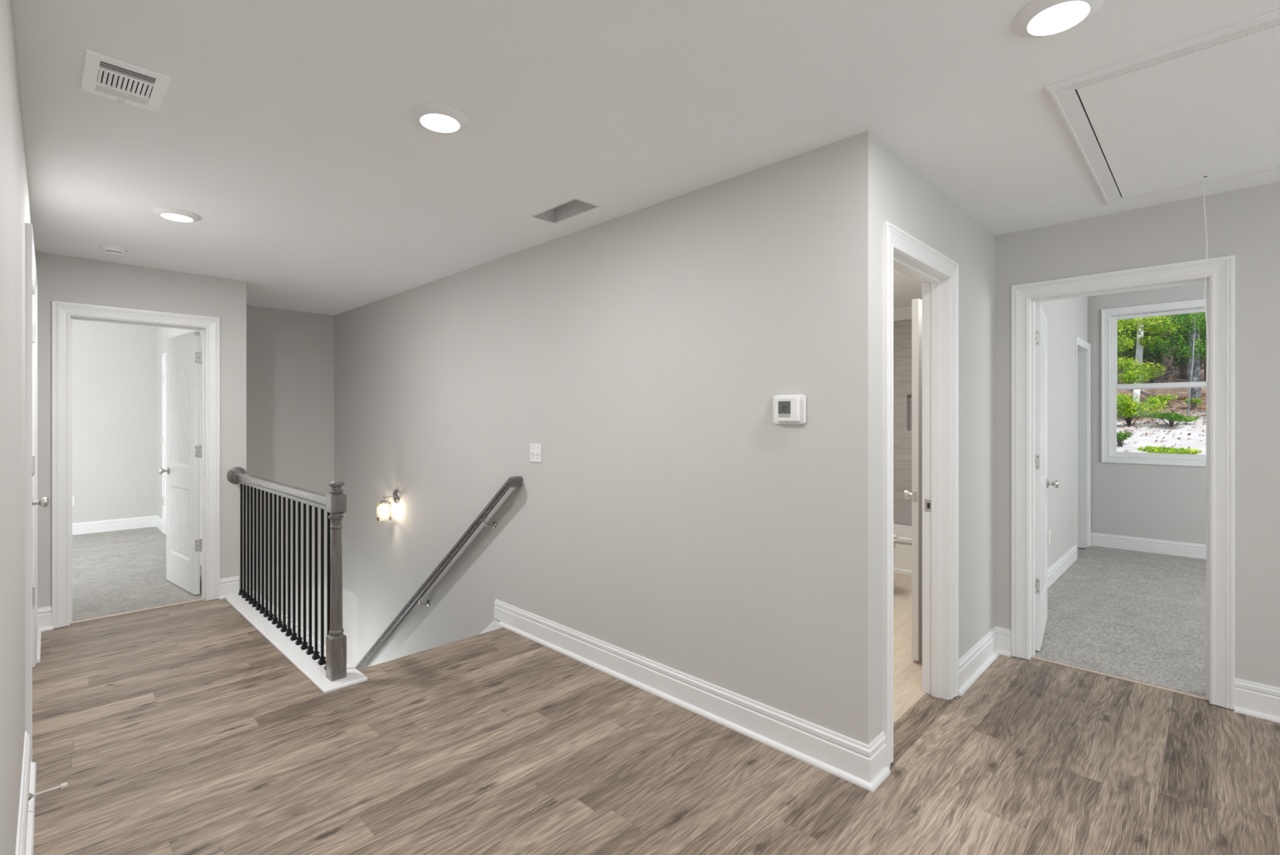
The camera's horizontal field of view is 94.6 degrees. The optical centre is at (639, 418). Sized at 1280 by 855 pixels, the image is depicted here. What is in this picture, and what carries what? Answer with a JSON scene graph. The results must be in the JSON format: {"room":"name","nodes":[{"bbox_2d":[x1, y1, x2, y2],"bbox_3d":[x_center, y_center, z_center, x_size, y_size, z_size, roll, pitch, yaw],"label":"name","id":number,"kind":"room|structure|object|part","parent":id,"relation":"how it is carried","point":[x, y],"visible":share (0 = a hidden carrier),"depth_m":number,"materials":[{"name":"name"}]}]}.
{"room":"upstairs hallway landing","nodes":[
{"label":"upstairs hallway landing","id":0,"kind":"room"},
{"bbox_2d":[0,0,31,854],"bbox_3d":[-0.937,0.131,0.760,8.600,2.510,0.115,0,0,45],"label":"wall","id":1,"kind":"structure","parent":0,"point":[15,198],"depth_m":1.53,"materials":[{"name":"paint"}]},
{"bbox_2d":[15,729,36,854],"bbox_3d":[-0.151,1.291,0.078,6.325,0.150,0.031,0,0,45],"label":"baseboard","id":2,"kind":"structure","parent":1,"relation":"attached to","point":[25,827],"depth_m":1.96,"materials":[{"name":"paint"}]},
{"bbox_2d":[25,222,48,761],"bbox_3d":[-2.911,0.300,2.780,1.396,2.132,0.197,0,0,44],"label":"door","id":3,"kind":"structure","parent":1,"relation":"in","point":[32,501],"depth_m":2.31,"materials":[{"name":"paint"}]},
{"bbox_3d":[-2.887,0.298,2.804,1.394,2.128,0.019,0,0,45],"label":"casing","id":4,"kind":"part","parent":3,"relation":"part of","materials":[{"name":"paint"}]},
{"bbox_3d":[-2.915,0.404,2.865,0.065,0.065,0.066,0,0,45],"label":"knob","id":5,"kind":"part","parent":3,"relation":"part of","materials":[{"name":"silver metal"}]},
{"bbox_2d":[37,628,41,662],"bbox_3d":[-3.623,1.291,3.549,0.695,0.150,0.031,0,0,45],"label":"baseboard","id":6,"kind":"structure","parent":1,"relation":"attached to","point":[39,631],"depth_m":3.53,"materials":[{"name":"paint"}]},
{"bbox_2d":[27,782,67,800],"bbox_3d":[-2.075,1.304,2.070,0.098,0.026,0.026,0,0,-45],"label":"door stop","id":7,"kind":"object","parent":1,"relation":"attached to","point":[63,785],"visible":1,"depth_m":2.07,"materials":[{"name":"silver metal"}]},
{"bbox_3d":[-2.081,1.304,2.064,0.026,0.026,0.082,0,0,45],"label":"stop rod","id":8,"kind":"part","parent":7,"relation":"part of","materials":[{"name":"silver metal"}]},
{"bbox_2d":[72,319,157,522],"bbox_3d":[-7.409,-0.004,6.154,0.100,2.780,3.850,0,0,44],"label":"wall","id":9,"kind":"structure","parent":0,"point":[115,365],"depth_m":7.15,"materials":[{"name":"paint"}]},
{"bbox_2d":[72,515,162,534],"bbox_3d":[-7.162,1.291,5.927,0.570,0.150,3.670,0,0,44],"label":"baseboard","id":10,"kind":"structure","parent":9,"relation":"attached to","point":[83,527],"depth_m":7.14,"materials":[{"name":"paint"}]},
{"bbox_2d":[34,251,246,626],"bbox_3d":[-3.558,0.166,4.196,0.115,3.120,1.270,0,0,44],"label":"wall","id":11,"kind":"structure","parent":0,"point":[60,277],"depth_m":4.26,"materials":[{"name":"paint"}]},
{"bbox_2d":[37,605,53,631],"bbox_3d":[-3.838,1.291,3.805,0.031,0.150,0.079,0,0,44],"label":"baseboard","id":12,"kind":"structure","parent":11,"relation":"attached to","point":[44,614],"depth_m":3.81,"materials":[{"name":"paint"}]},
{"bbox_2d":[51,300,220,628],"bbox_3d":[-3.823,0.301,4.468,0.914,2.134,0.904,0,0,44],"label":"door","id":13,"kind":"structure","parent":11,"relation":"in","point":[184,544],"depth_m":4.44,"materials":[{"name":"paint"}]},
{"bbox_3d":[-3.945,0.431,4.888,0.065,0.065,0.066,0,0,38],"label":"knob","id":14,"kind":"part","parent":13,"relation":"part of","materials":[{"name":"silver metal"}]},
{"bbox_2d":[218,575,239,599],"bbox_3d":[-3.142,1.291,4.518,0.031,0.150,0.128,0,0,44],"label":"baseboard","id":15,"kind":"structure","parent":11,"relation":"attached to","point":[228,585],"depth_m":4.52,"materials":[{"name":"paint"}]},
{"bbox_2d":[223,590,368,693],"bbox_3d":[-2.293,1.356,3.785,2.241,0.024,0.214,0,0,44],"label":"trim","id":16,"kind":"structure","parent":11,"relation":"attached to","point":[310,668],"depth_m":3.48,"materials":[{"name":"paint"}]},
{"bbox_2d":[226,466,346,681],"bbox_3d":[-2.337,0.830,3.804,2.180,1.028,0.132,0,0,44],"label":"balustrade","id":17,"kind":"object","parent":16,"relation":"on","point":[335,503],"visible":1,"depth_m":3.52,"materials":[{"name":"grey wood"}]},
{"bbox_3d":[-2.348,0.451,3.832,2.090,0.074,0.062,0,0,44],"label":"handrail","id":18,"kind":"part","parent":17,"relation":"part of","materials":[{"name":"grey wood"}]},
{"bbox_3d":[-1.581,0.865,3.074,0.075,0.958,0.075,0,0,44],"label":"newel post","id":19,"kind":"part","parent":17,"relation":"part of","materials":[{"name":"grey wood"}]},
{"bbox_2d":[157,326,201,564],"bbox_3d":[-4.673,0.166,6.117,4.165,3.120,0.080,0,0,44],"label":"wall","id":20,"kind":"structure","parent":0,"point":[163,333],"depth_m":7.15,"materials":[{"name":"paint"}]},
{"bbox_2d":[162,352,166,535],"bbox_3d":[-5.327,0.298,6.690,0.936,2.128,0.048,0,0,44],"label":"door","id":21,"kind":"structure","parent":20,"relation":"in","point":[164,355],"depth_m":6.90,"materials":[{"name":"paint"}]},
{"bbox_2d":[246,305,333,644],"bbox_3d":[-3.583,1.496,5.806,0.100,5.240,1.140,0,0,44],"label":"wall","id":22,"kind":"structure","parent":0,"point":[290,353],"depth_m":5.86,"materials":[{"name":"paint"}]},
{"bbox_2d":[333,130,880,744],"bbox_3d":[-1.162,1.496,4.249,5.740,5.240,0.115,0,0,44],"label":"wall","id":23,"kind":"structure","parent":0,"point":[665,516],"depth_m":2.97,"materials":[{"name":"paint"}]},
{"bbox_2d":[376,488,399,520],"bbox_3d":[-2.144,0.730,5.010,0.120,0.248,0.169,0,0,44],"label":"wall sconce","id":24,"kind":"object","parent":23,"relation":"attached to","point":[396,495],"visible":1,"depth_m":4.98,"materials":[{"name":"silver metal"}]},
{"bbox_3d":[-2.164,0.781,4.991,0.114,0.146,0.114,0,0,44],"label":"lamp shade","id":25,"kind":"part","parent":24,"relation":"part of","materials":[{"name":"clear glass"}]},
{"bbox_3d":[-2.164,0.771,4.991,0.058,0.090,0.058,0,0,44],"label":"bulb","id":26,"kind":"part","parent":24,"relation":"part of","materials":[{"name":"white glass"}]},
{"bbox_3d":[-2.092,0.666,5.064,0.120,0.120,0.020,0,0,44],"label":"plate","id":27,"kind":"part","parent":24,"relation":"part of","materials":[{"name":"silver metal"}]},
{"bbox_2d":[355,475,522,669],"bbox_3d":[-1.816,1.501,4.734,2.886,2.266,0.106,0,0,44],"label":"wall handrail","id":28,"kind":"object","parent":23,"relation":"attached to","point":[515,481],"visible":0.98,"depth_m":4.35,"materials":[{"name":"grey wood"}]},
{"bbox_2d":[480,619,502,634],"bbox_3d":[-1.769,2.536,4.750,2.630,2.364,0.016,0,0,44],"label":"trim","id":29,"kind":"structure","parent":23,"relation":"attached to","point":[494,625],"depth_m":3.98,"materials":[{"name":"paint"}]},
{"bbox_2d":[493,599,502,621],"bbox_3d":[-0.949,1.280,3.950,0.078,0.128,0.015,0,0,44],"label":"trim","id":30,"kind":"structure","parent":23,"relation":"attached to","point":[497,602],"depth_m":3.95,"materials":[{"name":"paint"}]},
{"bbox_2d":[529,443,541,462],"bbox_3d":[-0.652,0.212,3.657,0.115,0.114,0.020,0,0,44],"label":"light switch","id":31,"kind":"object","parent":23,"relation":"attached to","point":[535,448],"visible":1,"depth_m":3.66,"materials":[{"name":"white plastic"}]},
{"bbox_2d":[497,601,890,791],"bbox_3d":[0.014,1.291,3.090,2.501,0.150,0.163,0,0,44],"label":"baseboard","id":32,"kind":"structure","parent":23,"relation":"attached to","point":[861,764],"depth_m":2.65,"materials":[{"name":"paint"}]},
{"bbox_2d":[773,394,805,423],"bbox_3d":[0.605,-0.038,2.420,0.150,0.120,0.033,0,0,44],"label":"thermostat","id":33,"kind":"object","parent":23,"relation":"attached to","point":[787,409],"visible":1,"depth_m":2.40,"materials":[{"name":"white plastic"}]},
{"bbox_2d":[12,0,1279,315],"bbox_3d":[0.777,-1.109,3.365,9.590,0.070,6.300,0,0,44],"label":"ceiling","id":34,"kind":"structure","parent":0,"point":[288,127],"depth_m":2.10,"materials":[{"name":"paint"}]},
{"bbox_2d":[98,244,128,256],"bbox_3d":[-3.316,-1.053,3.718,0.140,0.042,0.140,0,0,44],"label":"smoke detector","id":35,"kind":"object","parent":34,"relation":"attached to","point":[115,251],"visible":1,"depth_m":3.68,"materials":[{"name":"white plastic"}]},
{"bbox_3d":[-3.316,-1.069,3.718,0.140,0.009,0.140,0,0,44],"label":"mounting plate","id":36,"kind":"part","parent":35,"relation":"part of","materials":[{"name":"white plastic"}]},
{"bbox_2d":[80,49,171,112],"bbox_3d":[-1.646,-1.068,1.889,0.290,0.012,0.196,0,0,44],"label":"ceiling vent","id":37,"kind":"object","parent":34,"relation":"in","point":[104,76],"visible":1,"depth_m":1.88,"materials":[{"name":"metal"}]},
{"bbox_3d":[-1.740,-1.065,1.980,0.018,0.006,0.018,0,0,44],"label":"damper lever","id":38,"kind":"part","parent":37,"relation":"part of","materials":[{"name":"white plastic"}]},
{"bbox_2d":[152,207,200,222],"bbox_3d":[-2.430,-1.063,3.101,0.200,0.020,0.200,0,0,44],"label":"recessed light","id":39,"kind":"object","parent":34,"relation":"in","point":[172,214],"visible":1,"depth_m":3.07,"materials":[{"name":"white plastic"}]},
{"bbox_2d":[409,102,469,133],"bbox_3d":[-0.714,-1.063,2.110,0.200,0.020,0.200,0,0,44],"label":"recessed light","id":40,"kind":"object","parent":34,"relation":"in","point":[437,117],"visible":1,"depth_m":2.08,"materials":[{"name":"white plastic"}]},
{"bbox_2d":[531,198,599,223],"bbox_3d":[-0.392,-1.125,3.060,0.370,0.105,0.158,0,0,44],"label":"ceiling vent","id":41,"kind":"object","parent":34,"relation":"attached to","point":[575,206],"visible":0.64,"depth_m":3.15,"materials":[{"name":"metal"}]},
{"bbox_2d":[1013,0,1105,37],"bbox_3d":[1.103,-1.063,1.558,0.200,0.020,0.200,0,0,44],"label":"recessed light","id":42,"kind":"object","parent":34,"relation":"in","point":[1039,18],"visible":1,"depth_m":1.55,"materials":[{"name":"white plastic"}]},
{"bbox_2d":[1044,9,1279,381],"bbox_3d":[2.071,-0.636,2.185,0.706,0.944,1.456,0,0,44],"label":"attic hatch","id":43,"kind":"object","parent":34,"relation":"attached to","point":[1203,110],"visible":1,"depth_m":2.07,"materials":[{"name":"paint"}]},
{"bbox_3d":[2.071,-1.066,2.185,0.706,0.014,1.456,0,0,44],"label":"frame","id":44,"kind":"part","parent":43,"relation":"part of","materials":[{"name":"paint"}]},
{"bbox_3d":[2.075,-1.073,2.187,0.564,0.010,1.307,0,0,44],"label":"hatch panel","id":45,"kind":"part","parent":43,"relation":"part of","materials":[{"name":"paint"}]},
{"bbox_3d":[2.495,-0.617,2.602,0.016,0.905,0.009,0,0,31],"label":"pull cord","id":46,"kind":"part","parent":43,"relation":"part of","materials":[{"name":"white fabric"}]},
{"bbox_2d":[32,526,1279,854],"bbox_3d":[-0.545,1.540,4.237,12.700,0.372,10.700,0,0,44],"label":"floor","id":47,"kind":"structure","parent":0,"point":[180,729],"depth_m":2.42,"materials":[{"name":"wood"}]},
{"bbox_2d":[893,533,898,548],"bbox_3d":[1.606,0.939,4.764,0.926,0.846,0.440,0,0,44],"label":"toilet","id":48,"kind":"object","parent":47,"relation":"on","point":[895,539],"visible":0.08,"depth_m":4.44,"materials":[{"name":"white ceramic"}]},
{"bbox_3d":[1.706,0.913,4.667,0.648,0.021,0.380,0,0,44],"label":"seat","id":49,"kind":"part","parent":48,"relation":"part of","materials":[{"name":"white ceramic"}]},
{"bbox_2d":[893,523,911,575],"bbox_3d":[2.573,1.199,5.349,1.595,0.326,0.648,0,0,44],"label":"bathtub","id":50,"kind":"object","parent":47,"relation":"on","point":[902,552],"visible":0.02,"depth_m":5.20,"materials":[{"name":"white ceramic"}]},
{"bbox_2d":[893,319,911,524],"bbox_3d":[2.853,0.151,5.636,1.605,2.470,0.150,0,0,44],"label":"tile","id":51,"kind":"structure","parent":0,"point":[902,329],"depth_m":5.80,"materials":[{"name":"beige tile"}]},
{"bbox_2d":[893,306,911,320],"bbox_3d":[2.777,-1.026,5.559,1.605,0.115,0.066,0,0,44],"label":"trim","id":52,"kind":"structure","parent":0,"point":[902,313],"depth_m":5.76,"materials":[{"name":"paint"}]},
{"bbox_2d":[880,141,995,732],"bbox_3d":[1.467,0.131,2.915,0.115,2.510,1.650,0,0,44],"label":"wall","id":53,"kind":"structure","parent":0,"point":[909,202],"depth_m":3.10,"materials":[{"name":"paint"}]},
{"bbox_2d":[882,220,959,768],"bbox_3d":[1.211,0.302,2.653,0.154,2.136,0.882,0,0,44],"label":"door","id":54,"kind":"structure","parent":53,"relation":"attached to","point":[903,252],"depth_m":2.88,"materials":[{"name":"paint"}]},
{"bbox_3d":[1.162,0.298,2.699,0.020,2.128,0.880,0,0,44],"label":"casing","id":55,"kind":"part","parent":54,"relation":"part of","materials":[{"name":"paint"}]},
{"bbox_2d":[902,298,922,660],"bbox_3d":[1.761,0.339,3.574,0.101,2.015,0.730,0,0,44],"label":"door","id":56,"kind":"structure","parent":54,"relation":"attached to","point":[916,495],"depth_m":3.30,"materials":[{"name":"paint"}]},
{"bbox_3d":[1.542,0.436,3.375,0.066,0.065,0.065,0,0,44],"label":"knob","id":57,"kind":"part","parent":56,"relation":"part of","materials":[{"name":"silver metal"}]},
{"bbox_3d":[1.533,0.436,3.293,0.025,0.058,0.009,0,0,44],"label":"latch plate","id":58,"kind":"part","parent":56,"relation":"part of","materials":[{"name":"silver metal"}]},
{"bbox_3d":[1.431,0.431,2.932,0.034,0.064,0.002,0,0,44],"label":"strike plate","id":59,"kind":"part","parent":54,"relation":"part of","materials":[{"name":"silver metal"}]},
{"bbox_2d":[958,626,1011,696],"bbox_3d":[1.852,1.291,3.167,0.084,0.150,0.751,0,0,44],"label":"baseboard","id":60,"kind":"structure","parent":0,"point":[997,642],"depth_m":3.23,"materials":[{"name":"paint"}]},
{"bbox_2d":[1035,296,1087,568],"bbox_3d":[3.181,-0.004,5.245,0.820,2.780,3.850,0,0,44],"label":"wall","id":61,"kind":"structure","parent":0,"point":[1067,318],"depth_m":5.21,"materials":[{"name":"paint"}]},
{"bbox_2d":[1048,529,1050,544],"bbox_3d":[3.338,0.966,4.813,0.009,0.114,0.070,0,0,44],"label":"wall outlet","id":62,"kind":"object","parent":61,"relation":"attached to","point":[1049,531],"visible":1,"depth_m":4.80,"materials":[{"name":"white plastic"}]},
{"bbox_2d":[1047,544,1076,588],"bbox_3d":[3.172,1.291,4.639,0.015,0.150,2.930,0,0,44],"label":"baseboard","id":63,"kind":"structure","parent":61,"relation":"attached to","point":[1060,566],"depth_m":5.13,"materials":[{"name":"paint"}]},
{"bbox_2d":[1074,336,1090,558],"bbox_3d":[4.247,0.291,6.245,0.728,2.170,0.870,0,0,44],"label":"door","id":64,"kind":"structure","parent":61,"relation":"in","point":[1082,348],"depth_m":6.27,"materials":[{"name":"paint"}]},
{"bbox_2d":[995,181,1279,706],"bbox_3d":[3.470,-0.004,2.192,4.100,2.780,0.115,0,0,44],"label":"wall","id":65,"kind":"structure","parent":0,"point":[1244,223],"depth_m":2.77,"materials":[{"name":"paint"}]},
{"bbox_2d":[1011,254,1235,710],"bbox_3d":[2.737,0.301,3.411,0.974,2.134,0.874,0,0,44],"label":"door","id":66,"kind":"structure","parent":65,"relation":"in","point":[1030,482],"depth_m":3.06,"materials":[{"name":"paint"}]},
{"bbox_3d":[2.745,0.431,3.925,0.066,0.065,0.065,0,0,37],"label":"knob","id":67,"kind":"part","parent":66,"relation":"part of","materials":[{"name":"silver metal"}]},
{"bbox_2d":[1234,677,1279,722],"bbox_3d":[3.833,1.291,1.735,2.942,0.150,0.031,0,0,44],"label":"baseboard","id":68,"kind":"structure","parent":65,"relation":"attached to","point":[1254,699],"depth_m":2.71,"materials":[{"name":"paint"}]},
{"bbox_2d":[1087,282,1205,544],"bbox_3d":[5.859,0.136,5.425,4.400,3.060,0.150,0,0,44],"label":"wall","id":69,"kind":"structure","parent":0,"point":[1166,502],"depth_m":6.04,"materials":[{"name":"paint"}]},
{"bbox_2d":[1090,532,1205,559],"bbox_3d":[6.062,1.291,5.111,3.470,0.150,0.015,0,0,44],"label":"baseboard","id":70,"kind":"structure","parent":69,"relation":"attached to","point":[1123,542],"depth_m":5.98,"materials":[{"name":"paint"}]},
{"bbox_2d":[1101,298,1205,466],"bbox_3d":[5.318,-0.349,5.934,1.065,1.620,0.159,0,0,44],"label":"window","id":71,"kind":"structure","parent":69,"relation":"attached to","point":[1109,317],"depth_m":6.17,"materials":[{"name":"paint"}]},
{"bbox_3d":[5.345,-0.695,5.962,0.917,0.777,0.040,0,0,44],"label":"sash","id":72,"kind":"part","parent":71,"relation":"part of","materials":[{"name":"paint"}]},
{"bbox_3d":[5.314,0.013,5.930,0.917,0.751,0.040,0,0,44],"label":"sash","id":73,"kind":"part","parent":71,"relation":"part of","materials":[{"name":"paint"}]},
{"label":"outside","id":74,"kind":"structure","parent":0,"visible":0},
{"bbox_2d":[1116,351,1205,454],"bbox_3d":[17.141,-1.699,21.839,34.000,5.822,36.000,0,0,44],"label":"ground","id":75,"kind":"structure","parent":74,"point":[1136,440],"depth_m":11.56,"materials":[{"name":"sand"}]},
{"bbox_2d":[1116,431,1133,446],"bbox_3d":[8.603,0.381,10.594,0.385,0.345,0.405,0,0,44],"label":"shrub","id":76,"kind":"object","parent":75,"relation":"on","point":[1121,436],"visible":0.65,"depth_m":10.55,"materials":[{"name":"green plant"}]},
{"bbox_3d":[8.600,0.419,10.616,0.210,0.268,0.157,0,0,-30],"label":"stem","id":77,"kind":"part","parent":76,"relation":"part of","materials":[{"name":"green plant"}]},
{"bbox_2d":[1117,328,1137,368],"bbox_3d":[18.150,-8.282,22.519,3.171,13.004,3.597,0,0,-11],"label":"tree","id":78,"kind":"object","parent":75,"relation":"on","point":[1123,328],"visible":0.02,"depth_m":22.50,"materials":[{"name":"green plant"}]},
{"bbox_2d":[1117,318,1145,377],"bbox_3d":[15.975,-7.196,19.536,3.340,12.006,3.214,0,0,6],"label":"tree","id":79,"kind":"object","parent":75,"relation":"on","point":[1131,351],"visible":0.02,"depth_m":19.23,"materials":[{"name":"green plant"}]},
{"bbox_2d":[1116,392,1168,426],"bbox_3d":[10.100,-0.159,12.037,1.085,0.738,0.687,0,0,-8],"label":"shrub","id":80,"kind":"object","parent":75,"relation":"on","point":[1125,408],"visible":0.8,"depth_m":11.95,"materials":[{"name":"green plant"}]},
{"bbox_3d":[10.098,-0.079,12.038,0.642,0.576,0.243,0,0,-10],"label":"stem","id":81,"kind":"part","parent":80,"relation":"part of","materials":[{"name":"green plant"}]},
{"bbox_2d":[1117,314,1180,416],"bbox_3d":[10.956,-4.420,13.348,2.076,9.004,2.809,0,0,4],"label":"tree","id":82,"kind":"object","parent":75,"relation":"on","point":[1135,375],"visible":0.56,"depth_m":12.89,"materials":[{"name":"green plant"}]},
{"bbox_2d":[1117,314,1189,382],"bbox_3d":[15.524,-6.445,18.133,3.123,11.004,2.910,0,0,15],"label":"tree","id":83,"kind":"object","parent":75,"relation":"on","point":[1126,330],"visible":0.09,"depth_m":18.11,"materials":[{"name":"green plant"}]},
{"bbox_2d":[1116,392,1205,450],"bbox_3d":[11.051,-0.035,12.614,3.524,1.429,8.596,0,0,44],"label":"fallen leaves","id":84,"kind":"object","parent":75,"relation":"on","point":[1182,397],"visible":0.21,"depth_m":12.52,"materials":[{"name":"brown plant"}]},
{"bbox_2d":[1145,393,1177,408],"bbox_3d":[12.186,-0.401,13.789,0.603,0.389,0.502,0,0,-21],"label":"shrub","id":85,"kind":"object","parent":75,"relation":"on","point":[1161,397],"visible":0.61,"depth_m":13.75,"materials":[{"name":"green plant"}]},
{"bbox_2d":[1120,329,1202,373],"bbox_3d":[17.202,-7.378,19.880,3.404,12.002,3.396,0,0,44],"label":"tree","id":86,"kind":"object","parent":75,"relation":"on","point":[1159,370],"visible":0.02,"depth_m":19.48,"materials":[{"name":"green plant"}]},
{"bbox_2d":[1118,313,1205,382],"bbox_3d":[15.235,-7.323,17.308,2.820,13.003,3.668,0,0,-28],"label":"tree","id":87,"kind":"object","parent":75,"relation":"on","point":[1166,360],"visible":0.16,"depth_m":17.03,"materials":[{"name":"green plant"}]},
{"bbox_2d":[1137,411,1199,426],"bbox_3d":[10.369,0.024,11.473,0.821,0.328,0.872,0,0,-7],"label":"shrub","id":88,"kind":"object","parent":75,"relation":"on","point":[1174,416],"visible":0.99,"depth_m":11.42,"materials":[{"name":"green plant"}]},
{"bbox_3d":[10.371,0.058,11.457,0.471,0.260,0.529,0,0,-2],"label":"stem","id":89,"kind":"part","parent":88,"relation":"part of","materials":[{"name":"green plant"}]},
{"bbox_2d":[1136,444,1202,453],"bbox_3d":[8.536,0.567,9.548,0.703,0.261,0.847,0,0,24],"label":"shrub","id":90,"kind":"object","parent":75,"relation":"on","point":[1148,449],"visible":0.91,"depth_m":9.36,"materials":[{"name":"green plant"}]},
{"bbox_2d":[1133,332,1204,370],"bbox_3d":[18.231,-6.982,19.764,2.921,11.004,2.943,0,0,-31],"label":"tree","id":91,"kind":"object","parent":75,"relation":"on","point":[1175,368],"visible":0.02,"depth_m":19.94,"materials":[{"name":"green plant"}]},
{"bbox_2d":[1141,311,1205,422],"bbox_3d":[10.982,-3.042,11.949,2.004,6.501,1.400,0,0,-3],"label":"tree","id":92,"kind":"object","parent":75,"relation":"on","point":[1181,316],"visible":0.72,"depth_m":11.77,"materials":[{"name":"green plant"}]},
{"bbox_2d":[1142,326,1205,378],"bbox_3d":[16.739,-7.072,18.463,3.579,12.006,2.992,0,0,44],"label":"tree","id":93,"kind":"object","parent":75,"relation":"on","point":[1183,370],"visible":0.03,"depth_m":18.35,"materials":[{"name":"green plant"}]},
{"bbox_2d":[1149,311,1205,399],"bbox_3d":[13.233,-5.847,14.147,3.310,11.003,2.228,0,0,-30],"label":"tree","id":94,"kind":"object","parent":75,"relation":"on","point":[1195,393],"visible":0.23,"depth_m":14.11,"materials":[{"name":"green plant"}]},
{"bbox_2d":[1158,313,1205,381],"bbox_3d":[16.825,-6.452,17.197,3.252,11.002,2.948,0,0,-10],"label":"tree","id":95,"kind":"object","parent":75,"relation":"on","point":[1187,339],"visible":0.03,"depth_m":17.29,"materials":[{"name":"green plant"}]},
{"bbox_2d":[1183,397,1203,409],"bbox_3d":[12.313,-0.309,13.159,0.350,0.311,0.290,0,0,-22],"label":"shrub","id":96,"kind":"object","parent":75,"relation":"on","point":[1197,401],"visible":0.77,"depth_m":13.11,"materials":[{"name":"green plant"}]},
{"bbox_3d":[12.312,-0.281,13.144,0.227,0.254,0.117,0,0,20],"label":"stem","id":97,"kind":"part","parent":96,"relation":"part of","materials":[{"name":"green plant"}]},
{"bbox_2d":[1200,331,1204,368],"bbox_3d":[19.273,-8.051,20.273,4.111,13.003,2.811,0,0,17],"label":"tree","id":98,"kind":"object","parent":75,"relation":"on","point":[1202,362],"visible":0.02,"depth_m":20.18,"materials":[{"name":"green plant"}]},
{"bbox_3d":[-2.744,2.751,4.274,3.240,2.730,0.120,0,0,44],"label":"wall","id":99,"kind":"structure","parent":0,"visible":0},
{"bbox_2d":[357,626,505,671],"bbox_3d":[-1.214,1.379,3.531,0.036,0.025,0.954,0,0,44],"label":"trim","id":100,"kind":"structure","parent":99,"relation":"attached to","point":[391,660],"depth_m":3.49,"materials":[{"name":"wood"}]}
]}

